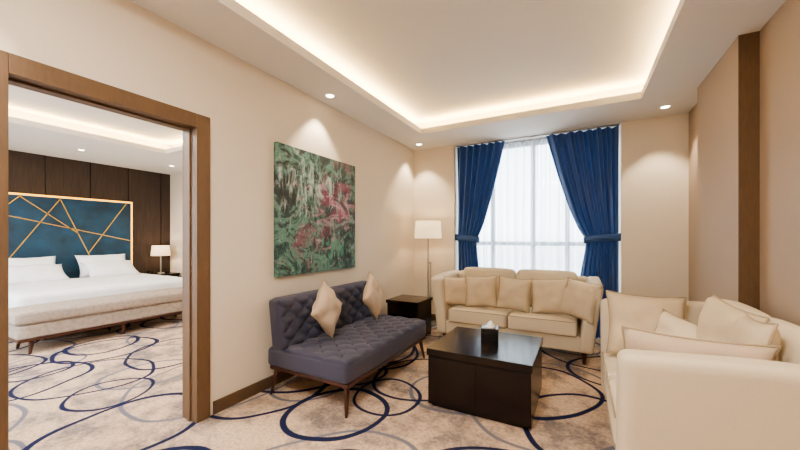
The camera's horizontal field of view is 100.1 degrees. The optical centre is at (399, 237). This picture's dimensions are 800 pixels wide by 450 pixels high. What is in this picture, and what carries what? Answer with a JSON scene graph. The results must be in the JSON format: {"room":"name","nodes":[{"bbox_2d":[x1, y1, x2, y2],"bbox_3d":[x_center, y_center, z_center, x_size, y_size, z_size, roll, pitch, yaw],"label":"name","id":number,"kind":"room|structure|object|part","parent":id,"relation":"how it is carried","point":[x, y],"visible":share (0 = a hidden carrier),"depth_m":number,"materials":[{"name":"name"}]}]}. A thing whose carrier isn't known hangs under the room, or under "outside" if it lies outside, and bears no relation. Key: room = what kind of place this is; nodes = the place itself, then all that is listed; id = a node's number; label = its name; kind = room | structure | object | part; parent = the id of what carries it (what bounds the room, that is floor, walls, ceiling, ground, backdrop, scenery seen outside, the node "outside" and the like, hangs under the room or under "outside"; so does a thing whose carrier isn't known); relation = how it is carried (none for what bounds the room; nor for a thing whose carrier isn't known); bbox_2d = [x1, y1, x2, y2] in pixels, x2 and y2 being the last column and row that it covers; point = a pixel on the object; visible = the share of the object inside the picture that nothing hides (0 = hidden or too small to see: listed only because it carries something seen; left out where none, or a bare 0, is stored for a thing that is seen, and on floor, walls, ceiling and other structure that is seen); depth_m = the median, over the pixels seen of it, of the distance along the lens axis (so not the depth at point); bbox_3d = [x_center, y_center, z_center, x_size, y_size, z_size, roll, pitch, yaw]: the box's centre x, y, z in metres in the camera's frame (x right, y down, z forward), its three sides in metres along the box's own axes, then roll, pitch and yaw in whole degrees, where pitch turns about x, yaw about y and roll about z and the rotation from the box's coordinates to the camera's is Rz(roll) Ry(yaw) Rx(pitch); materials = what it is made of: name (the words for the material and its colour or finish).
{"room":"hotel room","nodes":[
{"label":"hotel room","id":0,"kind":"room"},
{"bbox_2d":[9,256,55,265],"bbox_3d":[-6.118,0.516,5.477,0.223,0.460,0.780,-32,-14,25],"label":"bed pillow","id":1,"kind":"object","parent":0,"point":[51,259],"depth_m":5.51,"materials":[{"name":"white fabric"}]},
{"bbox_2d":[9,150,169,273],"bbox_3d":[-6.615,-0.215,5.489,0.150,3.100,5.210,0,0,28],"label":"wall","id":2,"kind":"structure","parent":0,"point":[149,192],"depth_m":6.87,"materials":[{"name":"brown wood"}]},
{"bbox_2d":[9,192,132,278],"bbox_3d":[-6.199,0.190,6.031,0.070,1.890,2.340,0,0,28],"label":"headboard","id":3,"kind":"object","parent":2,"relation":"attached to","point":[63,228],"visible":0.71,"depth_m":6.15,"materials":[{"name":"teal fabric"}]},
{"bbox_2d":[45,155,128,201],"bbox_3d":[-6.579,-0.065,5.391,0.006,2.800,4.972,0,0,28],"label":"trim","id":4,"kind":"structure","parent":2,"relation":"attached to","point":[45,155],"depth_m":6.48,"materials":[{"name":"brown wood"}]},
{"bbox_2d":[9,85,181,174],"bbox_3d":[-4.010,-1.625,4.089,5.764,0.320,5.210,0,0,28],"label":"ceiling","id":5,"kind":"structure","parent":0,"point":[39,123],"depth_m":5.11,"materials":[{"name":"white paint"}]},
{"bbox_2d":[170,173,181,276],"bbox_3d":[-2.808,-0.215,6.486,5.914,3.100,0.150,0,0,28],"label":"wall","id":6,"kind":"structure","parent":0,"point":[175,179],"depth_m":7.62,"materials":[{"name":"paint"}]},
{"bbox_2d":[0,0,413,415],"bbox_3d":[-1.294,-0.215,2.908,0.140,3.100,7.100,0,0,28],"label":"wall","id":7,"kind":"structure","parent":0,"point":[122,44],"depth_m":2.74,"materials":[{"name":"paint"}]},
{"bbox_2d":[0,50,209,449],"bbox_3d":[-1.753,0.220,2.054,0.184,2.230,1.100,0,0,28],"label":"door frame","id":8,"kind":"structure","parent":7,"relation":"in","point":[15,70],"depth_m":2.34,"materials":[{"name":"brown wood"}]},
{"bbox_2d":[213,371,294,414],"bbox_3d":[-1.333,1.285,2.674,0.014,0.100,6.650,0,0,28],"label":"baseboard","id":9,"kind":"structure","parent":7,"relation":"attached to","point":[227,401],"depth_m":2.77,"materials":[{"name":"brown wood"}]},
{"bbox_2d":[274,142,354,276],"bbox_3d":[-0.844,-0.258,3.552,0.037,1.225,1.200,0,0,28],"label":"abstract painting","id":10,"kind":"object","parent":7,"relation":"attached to","point":[314,194],"visible":1,"depth_m":3.40},
{"bbox_2d":[9,313,614,449],"bbox_3d":[-2.274,1.385,3.406,9.870,0.100,7.450,0,0,28],"label":"floor","id":11,"kind":"structure","parent":0,"point":[97,389],"depth_m":2.61,"materials":[{"name":"carpet"}]},
{"bbox_2d":[9,287,181,354],"bbox_3d":[-4.013,1.079,4.744,0.544,0.512,2.084,0,0,28],"label":"bench","id":12,"kind":"object","parent":11,"relation":"on","point":[31,323],"depth_m":4.29,"materials":[{"name":"beige fabric"}]},
{"bbox_2d":[9,273,181,313],"bbox_3d":[-5.140,1.010,5.542,2.120,0.649,2.150,0,0,28],"label":"bed","id":13,"kind":"object","parent":11,"relation":"on","point":[30,293],"visible":0.45,"depth_m":4.93,"materials":[{"name":"fabric"}]},
{"bbox_2d":[9,264,69,284],"bbox_3d":[-5.889,0.570,5.388,0.460,0.215,0.780,36,16,23],"label":"bed pillow","id":14,"kind":"object","parent":13,"relation":"on","point":[33,272],"depth_m":5.34,"materials":[{"name":"white fabric"}]},
{"bbox_2d":[9,273,181,307],"bbox_3d":[-4.990,0.865,5.461,1.780,0.358,2.150,0,0,28],"label":"duvet","id":15,"kind":"object","parent":13,"relation":"on","point":[30,293],"depth_m":4.93,"materials":[{"name":"white fabric"}]},
{"bbox_2d":[74,253,125,277],"bbox_3d":[-5.634,0.515,6.375,0.208,0.460,0.780,-32,-14,25],"label":"bed pillow","id":16,"kind":"object","parent":13,"relation":"on","point":[80,258],"depth_m":6.19,"materials":[{"name":"white fabric"}]},
{"bbox_2d":[81,260,140,277],"bbox_3d":[-5.411,0.579,6.289,0.460,0.222,0.780,36,16,23],"label":"bed pillow","id":17,"kind":"object","parent":13,"relation":"on","point":[109,267],"depth_m":6.18,"materials":[{"name":"white fabric"}]},
{"bbox_2d":[154,272,179,276],"bbox_3d":[-5.235,1.055,7.330,0.470,0.560,0.570,0,0,28],"label":"nightstand","id":18,"kind":"object","parent":11,"relation":"on","point":[175,274],"visible":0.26,"depth_m":7.32,"materials":[{"name":"brown wood"}]},
{"bbox_2d":[151,245,170,273],"bbox_3d":[-5.248,0.470,7.348,0.360,0.610,0.360,0,0,28],"label":"table lamp","id":19,"kind":"object","parent":18,"relation":"on","point":[156,250],"visible":0.94,"depth_m":7.24,"materials":[{"name":"fabric"}]},
{"bbox_3d":[-5.248,0.275,7.348,0.360,0.220,0.360,0,0,28],"label":"lamp shade","id":20,"kind":"part","parent":19,"relation":"part of","materials":[{"name":"white fabric"}]},
{"bbox_2d":[268,280,426,417],"bbox_3d":[-0.418,0.925,3.301,0.860,0.820,1.460,0,0,28],"label":"settee","id":21,"kind":"object","parent":11,"relation":"on","point":[361,344],"visible":0.83,"depth_m":2.89,"materials":[{"name":"grey fabric"}]},
{"bbox_3d":[-1.076,1.225,2.888,0.087,0.220,0.046,0,0,-17],"label":"leg","id":22,"kind":"part","parent":21,"relation":"part of","materials":[{"name":"brown wood"}]},
{"bbox_3d":[-0.713,0.735,3.459,0.182,0.440,1.460,0,0,28],"label":"backrest","id":23,"kind":"part","parent":21,"relation":"part of","materials":[{"name":"grey fabric"}]},
{"bbox_2d":[311,278,341,338],"bbox_3d":[-0.650,0.635,3.017,0.170,0.539,0.540,0,0,9],"label":"throw pillow","id":24,"kind":"object","parent":21,"relation":"on","point":[326,309],"visible":1,"depth_m":2.94,"materials":[{"name":"beige fabric"}]},
{"bbox_3d":[-0.418,1.010,3.301,0.860,0.170,1.460,0,0,28],"label":"seat","id":25,"kind":"part","parent":21,"relation":"part of","materials":[{"name":"grey fabric"}]},
{"bbox_3d":[-0.399,1.225,2.525,0.046,0.220,0.087,0,0,-17],"label":"leg","id":26,"kind":"part","parent":21,"relation":"part of","materials":[{"name":"brown wood"}]},
{"bbox_3d":[-0.414,1.105,3.298,0.830,0.030,1.420,0,0,28],"label":"wood rail","id":27,"kind":"part","parent":21,"relation":"part of","materials":[{"name":"brown wood"}]},
{"bbox_2d":[363,271,382,319],"bbox_3d":[-0.292,0.635,3.676,0.156,0.539,0.547,0,0,16],"label":"throw pillow","id":28,"kind":"object","parent":21,"relation":"on","point":[372,293],"visible":1,"depth_m":3.60,"materials":[{"name":"beige fabric"}]},
{"bbox_3d":[0.240,1.225,3.713,0.087,0.220,0.046,0,0,-17],"label":"leg","id":29,"kind":"part","parent":21,"relation":"part of","materials":[{"name":"brown wood"}]},
{"bbox_2d":[386,294,432,334],"bbox_3d":[0.134,1.080,4.582,0.480,0.510,0.480,0,0,28],"label":"side table","id":30,"kind":"object","parent":11,"relation":"on","point":[407,306],"visible":0.6,"depth_m":4.46,"materials":[{"name":"brown wood"}]},
{"bbox_2d":[415,221,441,327],"bbox_3d":[0.426,0.540,5.083,0.410,1.590,0.410,0,0,28],"label":"floor lamp","id":31,"kind":"object","parent":11,"relation":"on","point":[423,229],"visible":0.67,"depth_m":4.94,"materials":[{"name":"fabric"}]},
{"bbox_3d":[0.426,-0.125,5.083,0.410,0.260,0.410,0,0,28],"label":"lamp shade","id":32,"kind":"part","parent":31,"relation":"part of","materials":[{"name":"white fabric"}]},
{"bbox_2d":[427,326,542,428],"bbox_3d":[0.735,1.105,2.806,0.790,0.460,0.750,0,0,28],"label":"coffee table","id":33,"kind":"object","parent":11,"relation":"on","point":[502,382],"visible":0.99,"depth_m":2.52,"materials":[{"name":"brown wood"}]},
{"bbox_3d":[0.561,1.110,2.482,0.750,0.330,0.006,0,0,28],"label":"drawer","id":34,"kind":"part","parent":33,"relation":"part of","materials":[{"name":"brown wood"}]},
{"bbox_2d":[481,320,498,344],"bbox_3d":[0.758,0.785,2.828,0.140,0.180,0.140,0,0,17],"label":"tissue box","id":35,"kind":"object","parent":33,"relation":"on","point":[489,332],"visible":1,"depth_m":2.77,"materials":[{"name":"paper"}]},
{"bbox_2d":[431,267,603,364],"bbox_3d":[1.425,0.869,4.217,1.909,0.932,0.862,0,0,28],"label":"sofa","id":36,"kind":"object","parent":11,"relation":"on","point":[558,331],"visible":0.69,"depth_m":3.92,"materials":[{"name":"beige fabric"}]},
{"bbox_3d":[0.682,0.840,4.617,0.222,0.730,0.860,0,0,28],"label":"arm","id":37,"kind":"part","parent":36,"relation":"part of","materials":[{"name":"beige fabric"}]},
{"bbox_2d":[444,276,465,305],"bbox_3d":[0.718,0.688,4.363,0.394,0.388,0.191,0,0,3],"label":"throw pillow","id":38,"kind":"object","parent":36,"relation":"on","point":[455,288],"visible":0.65,"depth_m":4.29,"materials":[{"name":"fabric"}]},
{"bbox_2d":[448,305,512,327],"bbox_3d":[1.065,0.965,4.309,0.708,0.200,0.680,0,0,28],"label":"seat cushion","id":39,"kind":"object","parent":36,"relation":"on","point":[458,315],"depth_m":4.04,"materials":[{"name":"beige fabric"}]},
{"bbox_2d":[465,275,496,307],"bbox_3d":[1.017,0.673,4.216,0.406,0.417,0.223,0,0,13],"label":"throw pillow","id":40,"kind":"object","parent":36,"relation":"on","point":[480,291],"visible":1,"depth_m":4.16,"materials":[{"name":"fabric"}]},
{"bbox_2d":[463,267,515,296],"bbox_3d":[1.212,0.645,4.582,0.700,0.484,0.164,0,-8,28],"label":"cushion","id":41,"kind":"object","parent":36,"relation":"on","point":[468,271],"depth_m":4.52,"materials":[{"name":"beige fabric"}]},
{"bbox_2d":[495,275,533,312],"bbox_3d":[1.370,0.673,4.031,0.416,0.417,0.218,0,0,39],"label":"throw pillow","id":42,"kind":"object","parent":36,"relation":"on","point":[514,294],"visible":1,"depth_m":3.96,"materials":[{"name":"fabric"}]},
{"bbox_2d":[508,307,576,336],"bbox_3d":[1.700,0.965,3.968,0.708,0.200,0.680,0,0,28],"label":"seat cushion","id":43,"kind":"object","parent":36,"relation":"on","point":[522,323],"depth_m":3.69,"materials":[{"name":"beige fabric"}]},
{"bbox_2d":[517,269,576,306],"bbox_3d":[1.847,0.645,4.241,0.700,0.484,0.164,0,-8,28],"label":"cushion","id":44,"kind":"object","parent":36,"relation":"on","point":[522,273],"depth_m":4.21,"materials":[{"name":"beige fabric"}]},
{"bbox_2d":[530,278,567,313],"bbox_3d":[1.722,0.668,3.840,0.434,0.421,0.214,0,0,24],"label":"throw pillow","id":45,"kind":"object","parent":36,"relation":"on","point":[547,295],"visible":0.88,"depth_m":3.79,"materials":[{"name":"fabric"}]},
{"bbox_2d":[561,277,602,324],"bbox_3d":[1.933,0.663,3.595,0.206,0.448,0.460,0,0,-22],"label":"throw pillow","id":46,"kind":"object","parent":36,"relation":"on","point":[578,302],"visible":0.98,"depth_m":3.51,"materials":[{"name":"fabric"}]},
{"bbox_3d":[1.947,1.268,3.540,0.056,0.135,0.056,0,0,28],"label":"leg","id":47,"kind":"part","parent":36,"relation":"part of","materials":[{"name":"brown wood"}]},
{"bbox_3d":[2.168,0.840,3.818,0.222,0.730,0.860,0,0,28],"label":"arm","id":48,"kind":"part","parent":36,"relation":"part of","materials":[{"name":"beige fabric"}]},
{"bbox_2d":[600,298,799,449],"bbox_3d":[1.715,0.869,1.928,0.902,0.932,1.569,0,0,28],"label":"sofa","id":49,"kind":"object","parent":11,"relation":"on","point":[657,400],"visible":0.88,"depth_m":1.36,"materials":[{"name":"beige fabric"}]},
{"bbox_2d":[602,353,616,395],"bbox_3d":[1.767,0.965,2.212,0.720,0.200,0.538,0,0,28],"label":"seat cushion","id":50,"kind":"object","parent":49,"relation":"on","point":[609,361],"depth_m":2.32,"materials":[{"name":"beige fabric"}]},
{"bbox_2d":[607,379,616,443],"bbox_3d":[1.507,0.965,1.728,0.720,0.200,0.538,0,0,28],"label":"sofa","id":51,"kind":"object","parent":49,"relation":"on","point":[611,383],"depth_m":1.87,"materials":[{"name":"beige fabric"}]},
{"bbox_2d":[606,290,686,353],"bbox_3d":[1.780,0.635,2.427,0.529,0.478,0.206,0,0,20],"label":"throw pillow","id":52,"kind":"object","parent":49,"relation":"on","point":[629,310],"visible":0.45,"depth_m":2.41,"materials":[{"name":"fabric"}]},
{"bbox_3d":[2.035,0.840,2.521,0.900,0.730,0.222,0,0,28],"label":"arm","id":53,"kind":"part","parent":49,"relation":"part of","materials":[{"name":"beige fabric"}]},
{"bbox_2d":[654,309,697,338],"bbox_3d":[1.792,0.690,2.149,0.196,0.411,0.419,0,0,-12],"label":"throw pillow","id":54,"kind":"object","parent":49,"relation":"on","point":[669,323],"visible":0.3,"depth_m":2.17,"materials":[{"name":"beige fabric"}]},
{"bbox_2d":[621,325,781,360],"bbox_3d":[1.352,0.655,1.566,0.561,0.452,0.214,0,0,25],"label":"throw pillow","id":55,"kind":"object","parent":49,"relation":"on","point":[633,338],"visible":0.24,"depth_m":1.51,"materials":[{"name":"beige fabric"}]},
{"bbox_3d":[1.397,0.840,1.334,0.900,0.730,0.222,0,0,28],"label":"arm","id":56,"kind":"part","parent":49,"relation":"part of","materials":[{"name":"beige fabric"}]},
{"bbox_2d":[696,293,769,341],"bbox_3d":[1.840,0.595,1.906,0.199,0.500,0.510,0,0,17],"label":"throw pillow","id":57,"kind":"object","parent":49,"relation":"on","point":[716,317],"visible":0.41,"depth_m":1.91,"materials":[{"name":"fabric"}]},
{"bbox_2d":[722,299,770,316],"bbox_3d":[2.058,0.645,2.056,0.164,0.484,0.530,9,4,28],"label":"cushion","id":58,"kind":"object","parent":49,"relation":"on","point":[739,305],"depth_m":1.95,"materials":[{"name":"beige fabric"}]},
{"bbox_2d":[722,312,780,360],"bbox_3d":[1.667,0.605,1.624,0.205,0.488,0.502,0,0,34],"label":"throw pillow","id":59,"kind":"object","parent":49,"relation":"on","point":[746,330],"visible":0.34,"depth_m":1.51,"materials":[{"name":"fabric"}]},
{"bbox_2d":[766,316,799,363],"bbox_3d":[1.798,0.645,1.571,0.164,0.484,0.530,9,4,28],"label":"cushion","id":60,"kind":"object","parent":49,"relation":"on","point":[789,352],"depth_m":1.46,"materials":[{"name":"beige fabric"}]},
{"bbox_2d":[130,0,785,149],"bbox_3d":[0.232,-1.625,1.833,3.566,0.320,6.650,0,0,28],"label":"ceiling","id":61,"kind":"structure","parent":0,"point":[430,73],"depth_m":2.92,"materials":[{"name":"paint"}]},
{"bbox_2d":[324,94,334,98],"bbox_3d":[-0.722,-1.462,3.453,0.112,0.006,0.112,0,0,28],"label":"recessed light","id":62,"kind":"object","parent":61,"relation":"in","point":[330,96],"visible":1,"depth_m":3.46,"materials":[{"name":"beige"}]},
{"bbox_2d":[456,124,619,146],"bbox_3d":[1.898,-1.452,4.886,2.180,0.014,0.205,0,0,28],"label":"track","id":63,"kind":"object","parent":61,"relation":"attached to","point":[615,124],"visible":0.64,"depth_m":4.85,"materials":[{"name":"metal"}]},
{"bbox_2d":[455,141,504,270],"bbox_3d":[1.216,-0.060,5.159,0.780,2.760,0.143,0,0,28],"label":"curtain","id":64,"kind":"object","parent":63,"relation":"hanging from","point":[478,165],"visible":0.66,"depth_m":5.19,"materials":[{"name":"blue fabric"}]},
{"bbox_2d":[478,139,585,275],"bbox_3d":[1.948,-0.060,4.958,1.980,2.760,0.130,0,0,28],"label":"sheer curtain","id":65,"kind":"object","parent":63,"relation":"hanging from","point":[549,231],"visible":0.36,"depth_m":4.97,"materials":[{"name":"white fabric"}]},
{"bbox_2d":[546,125,620,338],"bbox_3d":[2.449,-0.060,4.496,0.900,2.760,0.143,0,0,28],"label":"curtain","id":66,"kind":"object","parent":63,"relation":"hanging from","point":[586,163],"visible":0.79,"depth_m":4.43,"materials":[{"name":"blue fabric"}]},
{"bbox_2d":[659,105,671,108],"bbox_3d":[2.964,-1.462,3.743,0.112,0.006,0.112,0,0,28],"label":"recessed light","id":67,"kind":"object","parent":61,"relation":"in","point":[664,106],"visible":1,"depth_m":3.75,"materials":[{"name":"beige"}]},
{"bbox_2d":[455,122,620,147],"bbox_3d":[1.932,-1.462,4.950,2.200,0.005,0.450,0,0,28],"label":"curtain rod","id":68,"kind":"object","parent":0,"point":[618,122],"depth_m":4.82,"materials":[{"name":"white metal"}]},
{"bbox_2d":[414,113,688,313],"bbox_3d":[2.000,-0.215,4.913,3.766,3.100,0.450,0,0,28],"label":"wall","id":69,"kind":"structure","parent":0,"point":[653,152],"depth_m":4.14,"materials":[{"name":"paint"}]},
{"bbox_2d":[431,314,435,320],"bbox_3d":[1.808,1.285,4.753,3.552,0.100,0.014,0,0,28],"label":"baseboard","id":70,"kind":"structure","parent":69,"relation":"attached to","point":[433,316],"depth_m":5.43,"materials":[{"name":"brown wood"}]},
{"bbox_2d":[477,140,618,291],"bbox_3d":[1.996,-0.062,5.069,2.200,2.795,0.060,0,0,28],"label":"frame","id":71,"kind":"object","parent":69,"relation":"attached to","point":[539,140],"visible":0.1,"depth_m":4.53,"materials":[{"name":"white metal"}]},
{"bbox_2d":[697,37,737,301],"bbox_3d":[2.726,-0.065,2.824,0.110,2.800,0.955,0,0,28],"label":"wall","id":72,"kind":"structure","parent":0,"point":[717,94],"depth_m":2.75,"materials":[{"name":"beige paint"}]},
{"bbox_2d":[738,31,759,309],"bbox_3d":[2.497,-0.065,2.399,0.110,2.800,0.010,0,0,28],"label":"trim","id":73,"kind":"structure","parent":72,"relation":"attached to","point":[749,43],"depth_m":2.40,"materials":[{"name":"brown wood"}]},
{"bbox_2d":[689,0,799,325],"bbox_3d":[1.869,-0.215,0.954,0.150,3.100,6.650,0,0,28],"label":"wall","id":74,"kind":"structure","parent":0,"point":[780,36],"depth_m":2.13,"materials":[{"name":"beige paint"}]}
]}

